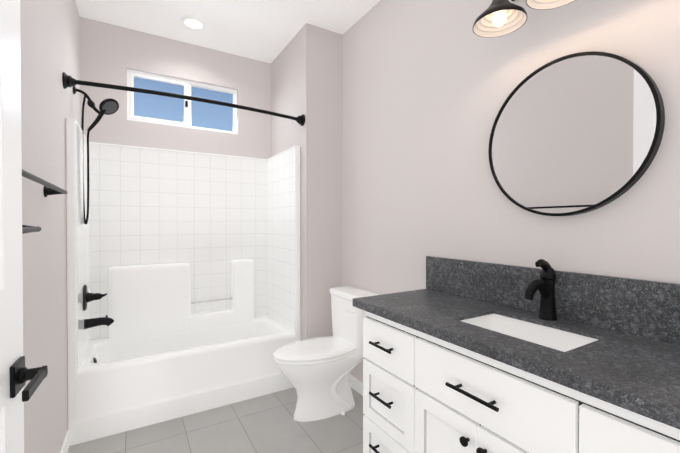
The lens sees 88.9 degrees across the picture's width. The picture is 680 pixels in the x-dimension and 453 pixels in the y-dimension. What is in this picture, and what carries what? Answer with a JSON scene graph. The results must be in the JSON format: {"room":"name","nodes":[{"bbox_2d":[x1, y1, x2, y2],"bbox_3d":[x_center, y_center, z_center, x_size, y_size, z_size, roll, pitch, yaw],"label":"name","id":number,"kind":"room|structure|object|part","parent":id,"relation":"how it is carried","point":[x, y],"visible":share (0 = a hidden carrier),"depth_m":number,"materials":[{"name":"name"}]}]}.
{"room":"bathroom","nodes":[
{"label":"bathroom","id":0,"kind":"room"},
{"bbox_2d":[20,0,79,452],"bbox_3d":[-0.834,-0.133,0.620,0.120,2.860,4.840,0,1,-31],"label":"wall","id":1,"kind":"structure","parent":0,"point":[50,40],"depth_m":1.58,"materials":[{"name":"grey paint"}]},
{"bbox_2d":[0,0,23,452],"bbox_3d":[-0.561,0.077,0.423,0.043,2.420,0.870,0,1,-28],"label":"door","id":2,"kind":"structure","parent":1,"relation":"in","point":[0,436],"depth_m":0.75,"materials":[{"name":"white wood"}]},
{"bbox_3d":[-0.546,0.077,0.431,0.007,2.420,0.870,0,1,-28],"label":"door rails","id":3,"kind":"part","parent":2,"relation":"part of","materials":[{"name":"white wood"}]},
{"bbox_2d":[10,356,24,397],"bbox_3d":[-0.718,0.334,0.772,0.009,0.068,0.068,0,1,-28],"label":"rose","id":4,"kind":"object","parent":2,"relation":"attached to","point":[16,387],"visible":0.94,"depth_m":0.75,"materials":[{"name":"black metal"}]},
{"bbox_2d":[18,366,47,383],"bbox_3d":[-0.694,0.333,0.785,0.045,0.034,0.034,0,1,-28],"label":"handle neck","id":5,"kind":"object","parent":4,"relation":"attached to","point":[25,374],"depth_m":0.77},
{"bbox_2d":[22,365,47,401],"bbox_3d":[-0.653,0.334,0.744,0.011,0.022,0.139,0,1,-28],"label":"door lever","id":6,"kind":"object","parent":5,"relation":"attached to","point":[31,387],"visible":1,"depth_m":0.72,"materials":[{"name":"black metal"}]},
{"bbox_2d":[22,225,40,233],"bbox_3d":[-0.932,0.011,0.971,0.068,0.052,0.472,0,1,-31],"label":"towel rail","id":7,"kind":"object","parent":1,"relation":"attached to","point":[27,229],"visible":0.23,"depth_m":1.09,"materials":[{"name":"black"}]},
{"bbox_2d":[22,169,67,196],"bbox_3d":[-1.092,-0.154,1.246,0.078,0.052,0.792,0,1,-31],"label":"towel rail","id":8,"kind":"object","parent":1,"relation":"attached to","point":[52,189],"visible":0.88,"depth_m":1.29,"materials":[{"name":"black"}]},
{"bbox_2d":[60,430,68,452],"bbox_3d":[-0.598,1.254,0.366,0.012,0.090,3.897,0,1,-31],"label":"baseboard","id":9,"kind":"structure","parent":1,"relation":"attached to","point":[65,447],"depth_m":1.94,"materials":[{"name":"white wood"}]},
{"bbox_2d":[62,72,304,125],"bbox_3d":[-0.929,-0.839,2.352,1.498,0.090,0.128,0,1,-31],"label":"rail","id":10,"kind":"object","parent":1,"relation":"attached to","point":[69,81],"visible":1,"depth_m":2.20,"materials":[{"name":"black metal"}]},
{"bbox_3d":[-0.920,-0.839,2.338,1.464,0.024,0.095,0,1,-31],"label":"rod","id":11,"kind":"part","parent":10,"relation":"part of","materials":[{"name":"black metal"}]},
{"bbox_2d":[80,17,270,158],"bbox_3d":[-1.348,-0.156,3.062,1.500,2.860,0.120,0,1,-31],"label":"wall","id":12,"kind":"structure","parent":0,"point":[110,54],"depth_m":2.92,"materials":[{"name":"grey paint"}]},
{"bbox_2d":[127,69,236,133],"bbox_3d":[-1.354,-1.066,3.043,0.880,0.420,0.062,0,1,-31],"label":"window","id":13,"kind":"structure","parent":12,"relation":"in","point":[210,88],"depth_m":2.98,"materials":[{"name":"white plastic"}]},
{"bbox_3d":[-1.521,-1.065,2.926,0.377,0.324,0.004,0,1,-31],"label":"glass","id":14,"kind":"part","parent":13,"relation":"part of","materials":[{"name":"blue glass"}]},
{"bbox_3d":[-1.514,-1.065,2.929,0.432,0.364,0.032,0,1,-31],"label":"window sash","id":15,"kind":"part","parent":13,"relation":"part of","materials":[{"name":"white plastic"}]},
{"bbox_2d":[189,85,190,125],"bbox_3d":[-1.334,-1.066,3.073,0.025,0.364,0.030,0,1,-31],"label":"window mullion","id":16,"kind":"structure","parent":13,"relation":"in","point":[189,106],"depth_m":3.06,"materials":[{"name":"white plastic"}]},
{"bbox_3d":[-1.169,-1.067,3.180,0.367,0.364,0.004,0,1,-31],"label":"glass","id":17,"kind":"part","parent":13,"relation":"part of","materials":[{"name":"blue glass"}]},
{"bbox_2d":[68,387,364,452],"bbox_3d":[0.003,1.332,1.134,2.070,0.080,4.840,0,1,-31],"label":"floor","id":18,"kind":"structure","parent":0,"point":[267,423],"depth_m":2.15,"materials":[{"name":"tile"}]},
{"bbox_2d":[66,86,300,445],"bbox_3d":[-1.133,0.167,2.701,1.496,2.220,0.719,0,1,-31],"label":"shower","id":19,"kind":"object","parent":18,"relation":"on","point":[183,283],"visible":0.98,"depth_m":2.76,"materials":[{"name":"white plastic"}]},
{"bbox_3d":[-1.726,-0.879,2.329,0.100,0.079,0.019,0,1,-31],"label":"shower arm","id":20,"kind":"part","parent":19,"relation":"part of"},
{"bbox_3d":[-1.659,-0.727,2.365,0.108,0.166,0.026,0,1,-31],"label":"shower handle","id":21,"kind":"part","parent":19,"relation":"part of","materials":[{"name":"black metal"}]},
{"bbox_2d":[273,286,378,421],"bbox_3d":[-0.118,0.878,2.409,0.710,0.816,0.418,0,1,-31],"label":"toilet","id":22,"kind":"object","parent":18,"relation":"on","point":[316,372],"visible":0.98,"depth_m":2.33,"materials":[{"name":"white ceramic"}]},
{"bbox_3d":[-0.169,0.860,2.378,0.584,0.022,0.370,0,1,-31],"label":"seat","id":23,"kind":"part","parent":22,"relation":"part of","materials":[{"name":"white ceramic"}]},
{"bbox_3d":[-0.166,0.832,2.379,0.597,0.028,0.376,0,1,-31],"label":"lid","id":24,"kind":"part","parent":22,"relation":"part of","materials":[{"name":"white ceramic"}]},
{"bbox_3d":[-0.118,1.076,2.410,0.665,0.408,0.353,0,1,-31],"label":"bowl","id":25,"kind":"part","parent":22,"relation":"part of","materials":[{"name":"white ceramic"}]},
{"bbox_3d":[0.101,0.704,2.538,0.188,0.380,0.399,0,1,-31],"label":"tank","id":26,"kind":"part","parent":22,"relation":"part of","materials":[{"name":"white ceramic"}]},
{"bbox_2d":[353,304,679,452],"bbox_3d":[0.673,0.851,1.253,0.548,0.880,1.405,0,1,-31],"label":"bathroom vanity","id":27,"kind":"object","parent":18,"relation":"on","point":[463,356],"depth_m":1.17,"materials":[{"name":"white wood"}]},
{"bbox_3d":[0.190,0.542,1.564,0.040,0.013,0.150,0,1,-31],"label":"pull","id":28,"kind":"part","parent":27,"relation":"part of","materials":[{"name":"black metal"}]},
{"bbox_3d":[0.190,0.780,1.566,0.040,0.013,0.150,0,1,-31],"label":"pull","id":29,"kind":"part","parent":27,"relation":"part of","materials":[{"name":"black metal"}]},
{"bbox_3d":[0.216,0.799,1.582,0.020,0.273,0.361,0,1,-31],"label":"drawer","id":30,"kind":"part","parent":27,"relation":"part of","materials":[{"name":"white wood"}]},
{"bbox_3d":[0.216,0.552,1.579,0.020,0.198,0.361,0,1,-31],"label":"drawer","id":31,"kind":"part","parent":27,"relation":"part of","materials":[{"name":"white wood"}]},
{"bbox_3d":[0.389,0.917,1.293,0.020,0.503,0.296,0,1,-31],"label":"door","id":32,"kind":"part","parent":27,"relation":"part of","materials":[{"name":"white wood"}]},
{"bbox_3d":[0.427,0.729,1.179,0.030,0.031,0.031,0,1,-31],"label":"knob","id":33,"kind":"part","parent":27,"relation":"part of","materials":[{"name":"black metal"}]},
{"bbox_3d":[0.462,0.729,1.121,0.030,0.031,0.031,0,1,-31],"label":"knob","id":34,"kind":"part","parent":27,"relation":"part of","materials":[{"name":"black metal"}]},
{"bbox_3d":[0.542,0.920,1.035,0.020,0.503,0.296,0,1,-31],"label":"door","id":35,"kind":"part","parent":27,"relation":"part of","materials":[{"name":"white wood"}]},
{"bbox_2d":[353,288,679,423],"bbox_3d":[0.671,0.391,1.267,0.533,0.040,1.480,0,1,-31],"label":"countertop","id":36,"kind":"structure","parent":27,"relation":"on","point":[642,372],"depth_m":1.05,"materials":[{"name":"grey stone"}]},
{"bbox_2d":[465,312,596,351],"bbox_3d":[0.671,0.454,1.274,0.310,0.142,0.470,0,1,-31],"label":"sink","id":37,"kind":"object","parent":36,"relation":"in","point":[539,333],"depth_m":1.37,"materials":[{"name":"white ceramic"}]},
{"bbox_2d":[521,259,560,319],"bbox_3d":[0.784,0.249,1.363,0.184,0.242,0.066,0,1,-31],"label":"faucet","id":38,"kind":"object","parent":36,"relation":"on","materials":[{"name":"black"}]},
{"bbox_3d":[0.731,0.560,0.717,0.020,0.198,0.421,0,1,-31],"label":"drawer","id":39,"kind":"part","parent":27,"relation":"part of","materials":[{"name":"white wood"}]},
{"bbox_2d":[76,0,379,62],"bbox_3d":[0.003,-1.608,1.106,2.070,0.080,4.840,0,1,-31],"label":"ceiling","id":40,"kind":"structure","parent":0,"point":[267,31],"depth_m":2.64,"materials":[{"name":"white paint"}]},
{"bbox_2d":[181,16,205,29],"bbox_3d":[-1.138,-1.578,2.696,0.184,0.008,0.184,0,1,-31],"label":"recessed light","id":41,"kind":"object","parent":40,"relation":"in","point":[192,23],"visible":1,"depth_m":2.69,"materials":[{"name":"white plastic"}]},
{"bbox_2d":[271,23,341,339],"bbox_3d":[-0.327,-0.157,3.136,0.330,2.860,0.800,0,1,-31],"label":"wall","id":42,"kind":"structure","parent":0,"point":[306,72],"depth_m":2.79,"materials":[{"name":"grey paint"}]},
{"bbox_2d":[342,0,679,382],"bbox_3d":[0.840,-0.142,1.619,0.120,2.860,4.840,0,1,-31],"label":"wall","id":43,"kind":"structure","parent":0,"point":[428,87],"depth_m":1.81,"materials":[{"name":"grey paint"}]},
{"bbox_2d":[349,374,362,395],"bbox_3d":[0.266,1.235,2.465,0.012,0.090,0.957,0,1,-31],"label":"baseboard","id":44,"kind":"structure","parent":43,"relation":"attached to","point":[356,384],"depth_m":2.69,"materials":[{"name":"white"}]},
{"bbox_2d":[473,0,574,37],"bbox_3d":[0.812,-0.969,1.245,0.302,0.300,0.664,0,1,-31],"label":"sconce","id":45,"kind":"object","parent":43,"relation":"attached to","point":[497,18],"visible":1,"depth_m":1.41,"materials":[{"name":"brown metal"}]},
{"bbox_3d":[0.652,-0.863,1.419,0.056,0.085,0.056,0,1,-31],"label":"bulb","id":46,"kind":"part","parent":45,"relation":"part of","materials":[{"name":"white glass"}]},
{"bbox_3d":[0.652,-0.906,1.418,0.204,0.158,0.204,0,1,-31],"label":"lamp shade","id":47,"kind":"part","parent":45,"relation":"part of","materials":[{"name":"brown metal"}]},
{"bbox_3d":[0.770,-0.905,1.221,0.204,0.158,0.204,0,1,-31],"label":"lamp shade","id":48,"kind":"part","parent":45,"relation":"part of","materials":[{"name":"brown metal"}]},
{"bbox_2d":[426,256,679,343],"bbox_3d":[0.890,0.274,1.397,0.022,0.189,1.480,0,1,-31],"label":"backsplash","id":49,"kind":"structure","parent":43,"relation":"attached to","point":[651,309],"depth_m":1.30,"materials":[{"name":"grey stone"}]},
{"bbox_2d":[488,51,664,215],"bbox_3d":[0.883,-0.355,1.390,0.038,0.628,0.628,0,1,-31],"label":"mirror","id":50,"kind":"object","parent":43,"relation":"attached to","point":[576,133],"visible":0.98,"depth_m":1.33,"materials":[{"name":"black mirror"}]}
]}

